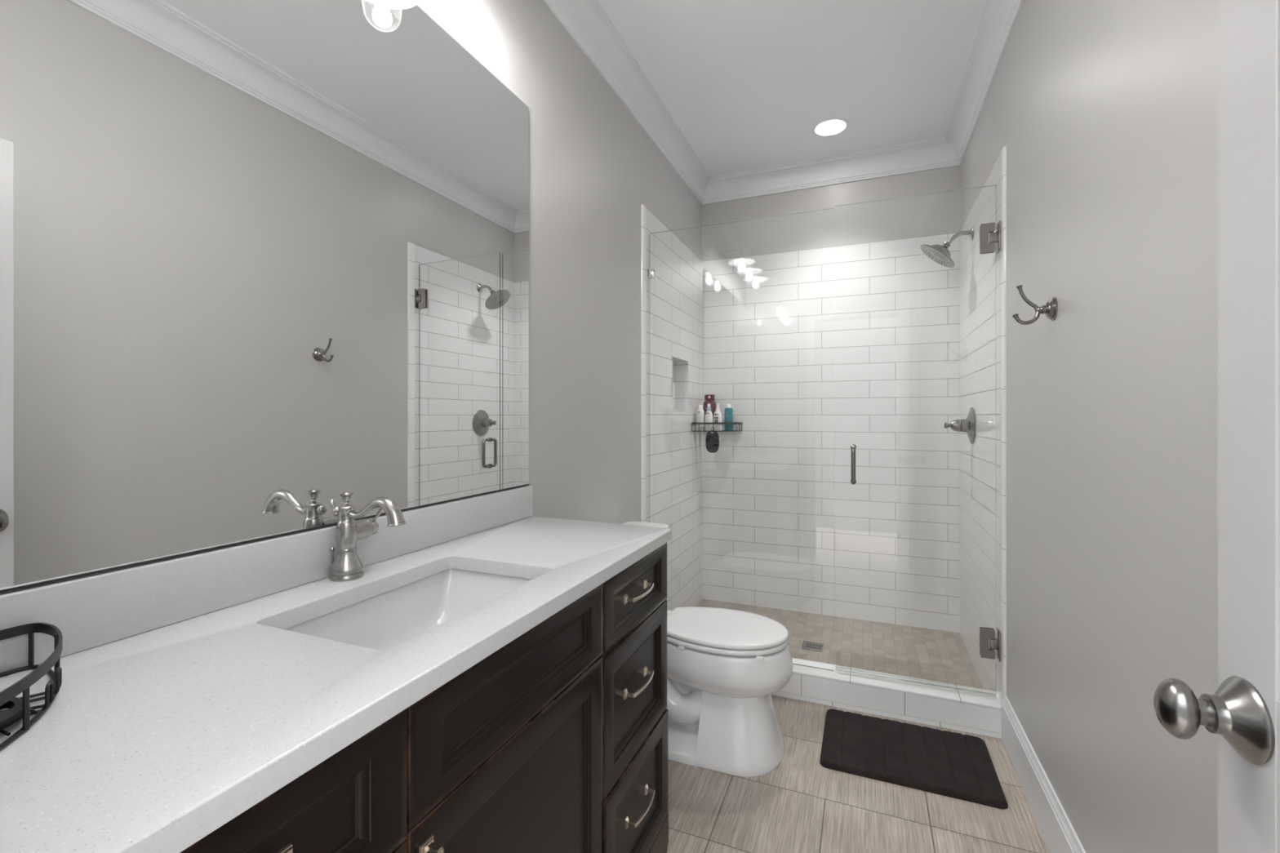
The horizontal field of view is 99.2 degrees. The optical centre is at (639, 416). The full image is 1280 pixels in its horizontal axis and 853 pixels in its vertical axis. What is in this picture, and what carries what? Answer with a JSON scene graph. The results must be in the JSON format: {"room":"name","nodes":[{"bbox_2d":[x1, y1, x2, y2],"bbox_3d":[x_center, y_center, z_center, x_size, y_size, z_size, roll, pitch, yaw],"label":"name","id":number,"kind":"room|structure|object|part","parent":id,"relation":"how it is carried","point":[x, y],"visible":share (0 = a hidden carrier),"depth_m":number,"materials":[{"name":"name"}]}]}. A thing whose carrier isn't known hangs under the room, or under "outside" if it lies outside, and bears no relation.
{"room":"bathroom","nodes":[
{"label":"bathroom","id":0,"kind":"room"},
{"bbox_2d":[0,0,702,610],"bbox_3d":[-0.296,-0.147,2.071,0.112,2.835,3.722,0,0,22],"label":"wall","id":1,"kind":"structure","parent":0,"point":[593,166],"depth_m":2.26,"materials":[{"name":"grey paint"}]},
{"bbox_2d":[0,0,529,592],"bbox_3d":[-0.635,-0.392,1.122,0.008,1.232,1.420,0,0,22],"label":"wall mirror","id":2,"kind":"object","parent":1,"relation":"attached to","point":[263,263],"visible":1,"depth_m":0.96,"materials":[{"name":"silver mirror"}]},
{"bbox_2d":[0,485,533,672],"bbox_3d":[-0.633,0.276,1.110,0.020,0.098,1.446,0,0,22],"label":"backsplash","id":3,"kind":"structure","parent":1,"relation":"attached to","point":[91,611],"depth_m":0.89,"materials":[{"name":"white stone"}]},
{"bbox_2d":[543,0,711,204],"bbox_3d":[-0.210,-1.496,2.046,0.091,0.137,3.502,0,0,22],"label":"trim","id":4,"kind":"structure","parent":1,"relation":"attached to","point":[586,21],"depth_m":2.44,"materials":[{"name":"white paint"}]},
{"bbox_2d":[641,204,646,521],"bbox_3d":[0.019,0.103,2.707,0.009,2.294,0.045,0,0,22],"label":"trim","id":5,"kind":"structure","parent":1,"relation":"attached to","point":[643,207],"depth_m":2.69,"materials":[{"name":"tile"}]},
{"bbox_2d":[647,208,833,671],"bbox_3d":[0.451,0.103,2.583,0.882,2.050,0.025,0,0,22],"label":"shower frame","id":6,"kind":"object","parent":1,"relation":"attached to","point":[651,272],"visible":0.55,"depth_m":2.75,"materials":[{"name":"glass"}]},
{"bbox_2d":[598,0,983,177],"bbox_3d":[0.449,-1.605,1.763,1.725,0.080,3.722,0,0,22],"label":"ceiling","id":7,"kind":"structure","parent":0,"point":[748,83],"depth_m":2.46,"materials":[{"name":"white paint"}]},
{"bbox_2d":[812,117,848,136],"bbox_3d":[1.032,-1.563,2.952,0.188,0.004,0.188,0,0,22],"label":"recessed light","id":8,"kind":"object","parent":7,"relation":"in","point":[835,126],"visible":1,"depth_m":2.94,"materials":[{"name":"white glass"}]},
{"bbox_2d":[702,164,960,632],"bbox_3d":[1.092,-0.147,3.452,1.625,2.835,0.109,0,0,22],"label":"wall","id":9,"kind":"structure","parent":0,"point":[818,353],"depth_m":3.35,"materials":[{"name":"tile"}]},
{"bbox_2d":[691,422,742,431],"bbox_3d":[0.495,0.068,3.485,0.272,0.058,0.281,0,0,22],"label":"caddy","id":10,"kind":"object","parent":9,"relation":"attached to","point":[693,423],"visible":0.94,"depth_m":3.42,"materials":[{"name":"black metal"}]},
{"bbox_2d":[696,404,704,430],"bbox_3d":[0.385,0.009,3.478,0.052,0.164,0.043,0,0,38],"label":"shampoo bottle","id":11,"kind":"object","parent":10,"relation":"in","point":[700,413],"visible":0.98,"depth_m":3.46,"materials":[{"name":"white plastic"}]},
{"bbox_2d":[705,403,712,431],"bbox_3d":[0.437,0.006,3.461,0.053,0.171,0.041,0,0,38],"label":"pump bottle","id":12,"kind":"object","parent":10,"relation":"in","point":[708,415],"visible":0.97,"depth_m":3.44,"materials":[{"name":"white plastic"}]},
{"bbox_2d":[703,394,715,430],"bbox_3d":[0.455,-0.025,3.557,0.092,0.232,0.058,0,0,38],"label":"bottle","id":13,"kind":"object","parent":10,"relation":"in","point":[708,398],"visible":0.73,"depth_m":3.54,"materials":[{"name":"red plastic"}]},
{"bbox_2d":[705,430,719,453],"bbox_3d":[0.449,0.158,3.388,0.100,0.139,0.008,0,0,42],"label":"back scrubber","id":14,"kind":"object","parent":10,"relation":"hanging from","point":[712,440],"visible":1,"depth_m":3.38,"materials":[{"name":"black"}]},
{"bbox_2d":[713,403,721,431],"bbox_3d":[0.491,0.005,3.447,0.056,0.172,0.042,0,0,38],"label":"pump bottle","id":15,"kind":"object","parent":10,"relation":"in","point":[717,415],"visible":1,"depth_m":3.43,"materials":[{"name":"white plastic"}]},
{"bbox_2d":[724,404,733,431],"bbox_3d":[0.564,0.007,3.472,0.053,0.168,0.049,0,0,38],"label":"wash bottle","id":16,"kind":"object","parent":10,"relation":"in","point":[728,411],"visible":1,"depth_m":3.45,"materials":[{"name":"teal plastic"}]},
{"bbox_2d":[702,136,959,204],"bbox_3d":[1.104,-1.496,3.349,1.525,0.137,0.091,0,0,22],"label":"trim","id":17,"kind":"structure","parent":9,"relation":"attached to","point":[936,153],"depth_m":3.32,"materials":[{"name":"white paint"}]},
{"bbox_2d":[696,599,984,689],"bbox_3d":[0.938,1.270,2.946,1.547,0.080,0.962,0,0,22],"label":"floor","id":18,"kind":"structure","parent":0,"point":[916,652],"depth_m":2.93,"materials":[{"name":"tile"}]},
{"bbox_2d":[801,640,823,652],"bbox_3d":[0.922,1.228,2.910,0.106,0.003,0.110,0,0,22],"label":"shower drain","id":19,"kind":"object","parent":18,"relation":"on","point":[811,646],"visible":1,"depth_m":2.91,"materials":[{"name":"silver metal"}]},
{"bbox_2d":[666,694,1049,852],"bbox_3d":[-0.010,1.280,0.651,1.725,0.060,3.797,0,0,22],"label":"floor","id":20,"kind":"structure","parent":0,"point":[802,805],"depth_m":1.72,"materials":[{"name":"tile"}]},
{"bbox_2d":[180,542,668,852],"bbox_3d":[-0.403,0.803,1.005,0.524,0.894,1.426,0,0,22],"label":"vanity cabinet","id":21,"kind":"object","parent":20,"relation":"on","point":[556,740],"visible":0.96,"depth_m":0.93,"materials":[{"name":"brown wood"}]},
{"bbox_3d":[-0.366,0.444,0.482,0.034,0.023,0.141,0,0,22],"label":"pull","id":22,"kind":"part","parent":21,"relation":"part of","materials":[{"name":"silver metal"}]},
{"bbox_3d":[-0.379,0.446,0.492,0.019,0.164,0.417,0,0,22],"label":"drawer","id":23,"kind":"part","parent":21,"relation":"part of","materials":[{"name":"brown wood"}]},
{"bbox_2d":[0,515,671,852],"bbox_3d":[-0.410,0.340,1.017,0.504,0.030,1.445,0,0,22],"label":"countertop","id":24,"kind":"structure","parent":21,"relation":"on","point":[154,740],"depth_m":0.64,"materials":[{"name":"white stone"}]},
{"bbox_2d":[0,622,62,750],"bbox_3d":[-0.707,0.296,0.522,0.290,0.058,0.290,0,0,22],"label":"wire basket","id":25,"kind":"object","parent":24,"relation":"on","point":[52,686],"visible":0.98,"depth_m":0.61,"materials":[{"name":"black metal"}]},
{"bbox_2d":[0,697,22,730],"bbox_3d":[-0.710,0.314,0.533,0.110,0.010,0.146,0,0,30],"label":"back scrubber","id":26,"kind":"object","parent":25,"relation":"in","point":[8,717],"visible":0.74,"depth_m":0.57,"materials":[{"name":"black"}]},
{"bbox_2d":[328,491,406,582],"bbox_3d":[-0.529,0.239,1.095,0.183,0.173,0.103,0,0,22],"label":"faucet","id":27,"kind":"object","parent":24,"relation":"on","point":[347,566],"visible":1,"depth_m":1.08,"materials":[{"name":"silver metal"}]},
{"bbox_3d":[-0.620,0.294,1.099,0.010,0.061,0.010,0,0,22],"label":"lift rod","id":28,"kind":"part","parent":27,"relation":"part of","materials":[{"name":"silver metal"}]},
{"bbox_3d":[-0.537,0.185,1.076,0.183,0.054,0.034,0,0,22],"label":"spout","id":29,"kind":"part","parent":27,"relation":"part of","materials":[{"name":"silver metal"}]},
{"bbox_3d":[-0.572,0.235,1.157,0.034,0.034,0.019,0,0,22],"label":"handle","id":30,"kind":"part","parent":27,"relation":"part of","materials":[{"name":"silver metal"}]},
{"bbox_3d":[-0.550,0.204,1.151,0.034,0.041,0.010,0,0,12],"label":"lever","id":31,"kind":"part","parent":27,"relation":"part of","materials":[{"name":"silver metal"}]},
{"bbox_2d":[284,568,531,650],"bbox_3d":[-0.397,0.422,1.013,0.341,0.132,0.505,0,0,22],"label":"sink basin","id":32,"kind":"object","parent":24,"relation":"in","point":[386,620],"visible":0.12,"depth_m":1.15,"materials":[{"name":"white ceramic"}]},
{"bbox_3d":[-0.379,0.687,0.492,0.019,0.312,0.417,0,0,22],"label":"drawer","id":33,"kind":"part","parent":21,"relation":"part of","materials":[{"name":"brown wood"}]},
{"bbox_3d":[-0.263,0.622,0.703,0.034,0.141,0.023,0,0,22],"label":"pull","id":34,"kind":"part","parent":21,"relation":"part of","materials":[{"name":"silver metal"}]},
{"bbox_3d":[-0.194,0.835,0.940,0.019,0.624,0.546,0,0,22],"label":"door","id":35,"kind":"part","parent":21,"relation":"part of","materials":[{"name":"brown wood"}]},
{"bbox_3d":[-0.194,0.442,0.940,0.019,0.156,0.546,0,0,22],"label":"false drawer","id":36,"kind":"part","parent":21,"relation":"part of","materials":[{"name":"brown wood"}]},
{"bbox_3d":[-0.009,0.446,1.387,0.019,0.164,0.416,0,0,22],"label":"drawer","id":37,"kind":"part","parent":21,"relation":"part of","materials":[{"name":"brown wood"}]},
{"bbox_3d":[-0.009,0.687,1.387,0.019,0.312,0.416,0,0,22],"label":"drawer","id":38,"kind":"part","parent":21,"relation":"part of","materials":[{"name":"brown wood"}]},
{"bbox_3d":[-0.006,0.997,1.386,0.019,0.300,0.416,0,0,22],"label":"drawer","id":39,"kind":"part","parent":21,"relation":"part of","materials":[{"name":"brown wood"}]},
{"bbox_3d":[0.003,0.675,1.377,0.034,0.023,0.141,0,0,22],"label":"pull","id":40,"kind":"part","parent":21,"relation":"part of","materials":[{"name":"silver metal"}]},
{"bbox_3d":[0.003,0.444,1.377,0.034,0.023,0.141,0,0,22],"label":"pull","id":41,"kind":"part","parent":21,"relation":"part of","materials":[{"name":"silver metal"}]},
{"bbox_3d":[0.006,0.988,1.376,0.034,0.023,0.141,0,0,22],"label":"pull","id":42,"kind":"part","parent":21,"relation":"part of","materials":[{"name":"silver metal"}]},
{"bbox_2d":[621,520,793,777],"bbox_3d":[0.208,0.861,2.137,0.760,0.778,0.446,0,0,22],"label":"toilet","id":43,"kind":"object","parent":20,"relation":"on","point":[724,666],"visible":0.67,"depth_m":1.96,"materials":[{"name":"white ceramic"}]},
{"bbox_3d":[-0.045,0.491,2.242,0.211,0.039,0.446,0,0,22],"label":"tank lid","id":44,"kind":"part","parent":43,"relation":"part of","materials":[{"name":"white ceramic"}]},
{"bbox_3d":[0.325,0.833,2.094,0.472,0.018,0.355,0,0,22],"label":"seat","id":45,"kind":"part","parent":43,"relation":"part of","materials":[{"name":"white plastic"}]},
{"bbox_3d":[0.325,0.807,2.095,0.476,0.021,0.358,0,0,22],"label":"lid","id":46,"kind":"part","parent":43,"relation":"part of","materials":[{"name":"white plastic"}]},
{"bbox_2d":[819,708,1008,808],"bbox_3d":[0.981,1.240,2.019,0.575,0.019,0.401,0,0,22],"label":"bath mat","id":47,"kind":"object","parent":20,"relation":"on","point":[954,765],"visible":1,"depth_m":1.97,"materials":[{"name":"black fabric"}]},
{"bbox_2d":[770,657,1001,738],"bbox_3d":[0.738,1.188,2.462,1.507,0.123,0.141,0,0,22],"label":"shower curb","id":48,"kind":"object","parent":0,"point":[971,712],"depth_m":2.27,"materials":[{"name":"tile"}]},
{"bbox_2d":[959,0,1217,852],"bbox_3d":[1.196,-0.147,1.455,0.109,2.835,3.722,0,0,22],"label":"wall","id":49,"kind":"structure","parent":0,"point":[1104,113],"depth_m":1.25,"materials":[{"name":"grey paint"}]},
{"bbox_2d":[835,184,1000,695],"bbox_3d":[1.148,0.099,2.289,0.617,2.048,0.123,0,0,21],"label":"shower door","id":50,"kind":"structure","parent":49,"relation":"attached to","point":[985,247],"depth_m":2.18,"materials":[{"name":"clear glass"}]},
{"bbox_3d":[0.929,0.209,2.374,0.025,0.175,0.123,0,0,21],"label":"handle","id":51,"kind":"part","parent":50,"relation":"part of","materials":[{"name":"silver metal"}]},
{"bbox_3d":[1.433,0.912,2.178,0.005,0.115,0.056,0,0,22],"label":"wall plate","id":52,"kind":"part","parent":50,"relation":"part of","materials":[{"name":"grey metal"}]},
{"bbox_3d":[1.433,-0.715,2.178,0.005,0.115,0.056,0,0,22],"label":"wall plate","id":53,"kind":"part","parent":50,"relation":"part of","materials":[{"name":"grey metal"}]},
{"bbox_2d":[920,226,973,267],"bbox_3d":[1.548,-0.845,2.753,0.236,0.188,0.195,0,0,22],"label":"showerhead","id":54,"kind":"object","parent":49,"relation":"attached to","point":[940,254],"visible":1,"depth_m":2.73,"materials":[{"name":"silver metal"}]},
{"bbox_3d":[1.601,-0.893,2.731,0.122,0.065,0.021,0,0,22],"label":"arm","id":55,"kind":"part","parent":54,"relation":"part of","materials":[{"name":"silver metal"}]},
{"bbox_2d":[943,407,975,444],"bbox_3d":[1.603,0.047,2.746,0.125,0.184,0.184,0,0,22],"label":"shower valve","id":56,"kind":"object","parent":49,"relation":"attached to","point":[967,425],"visible":1,"depth_m":2.71,"materials":[{"name":"silver metal"}]},
{"bbox_3d":[1.591,0.047,2.751,0.099,0.067,0.067,0,0,22],"label":"handle","id":57,"kind":"part","parent":56,"relation":"part of","materials":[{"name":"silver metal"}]},
{"bbox_3d":[1.648,0.047,2.728,0.028,0.184,0.184,0,0,22],"label":"plate","id":58,"kind":"part","parent":56,"relation":"part of","materials":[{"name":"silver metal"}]},
{"bbox_2d":[945,0,1024,164],"bbox_3d":[1.116,-1.496,1.499,0.091,0.137,3.502,0,0,22],"label":"trim","id":59,"kind":"structure","parent":49,"relation":"attached to","point":[997,19],"depth_m":2.34,"materials":[{"name":"white paint"}]},
{"bbox_2d":[1000,146,1006,702],"bbox_3d":[1.420,0.103,2.129,0.009,2.294,0.045,0,0,22],"label":"trim","id":60,"kind":"structure","parent":49,"relation":"attached to","point":[1003,153],"depth_m":2.12,"materials":[{"name":"tile"}]},
{"bbox_2d":[1012,284,1057,324],"bbox_3d":[1.149,-0.327,1.594,0.103,0.118,0.068,0,0,22],"label":"robe hook","id":61,"kind":"object","parent":49,"relation":"attached to","point":[1050,309],"visible":1,"depth_m":1.58,"materials":[{"name":"silver metal"}]},
{"bbox_2d":[1001,695,1085,852],"bbox_3d":[0.949,1.165,0.997,0.016,0.170,2.407,0,0,22],"label":"baseboard","id":62,"kind":"structure","parent":49,"relation":"attached to","point":[1057,831],"depth_m":1.68,"materials":[{"name":"white paint"}]},
{"bbox_3d":[-0.238,-0.157,0.098,1.725,2.815,0.120,0,0,22],"label":"wall","id":63,"kind":"structure","parent":0,"visible":0},
{"bbox_2d":[1153,0,1279,852],"bbox_3d":[0.519,0.203,0.262,0.182,2.071,0.731,0,0,22],"label":"door","id":64,"kind":"structure","parent":63,"relation":"in","point":[1243,711],"depth_m":0.56,"materials":[{"name":"grey paint"}]},
{"bbox_3d":[0.607,0.310,0.563,0.032,0.081,0.081,0,0,22],"label":"knob","id":65,"kind":"part","parent":64,"relation":"part of","materials":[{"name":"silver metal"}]}
]}

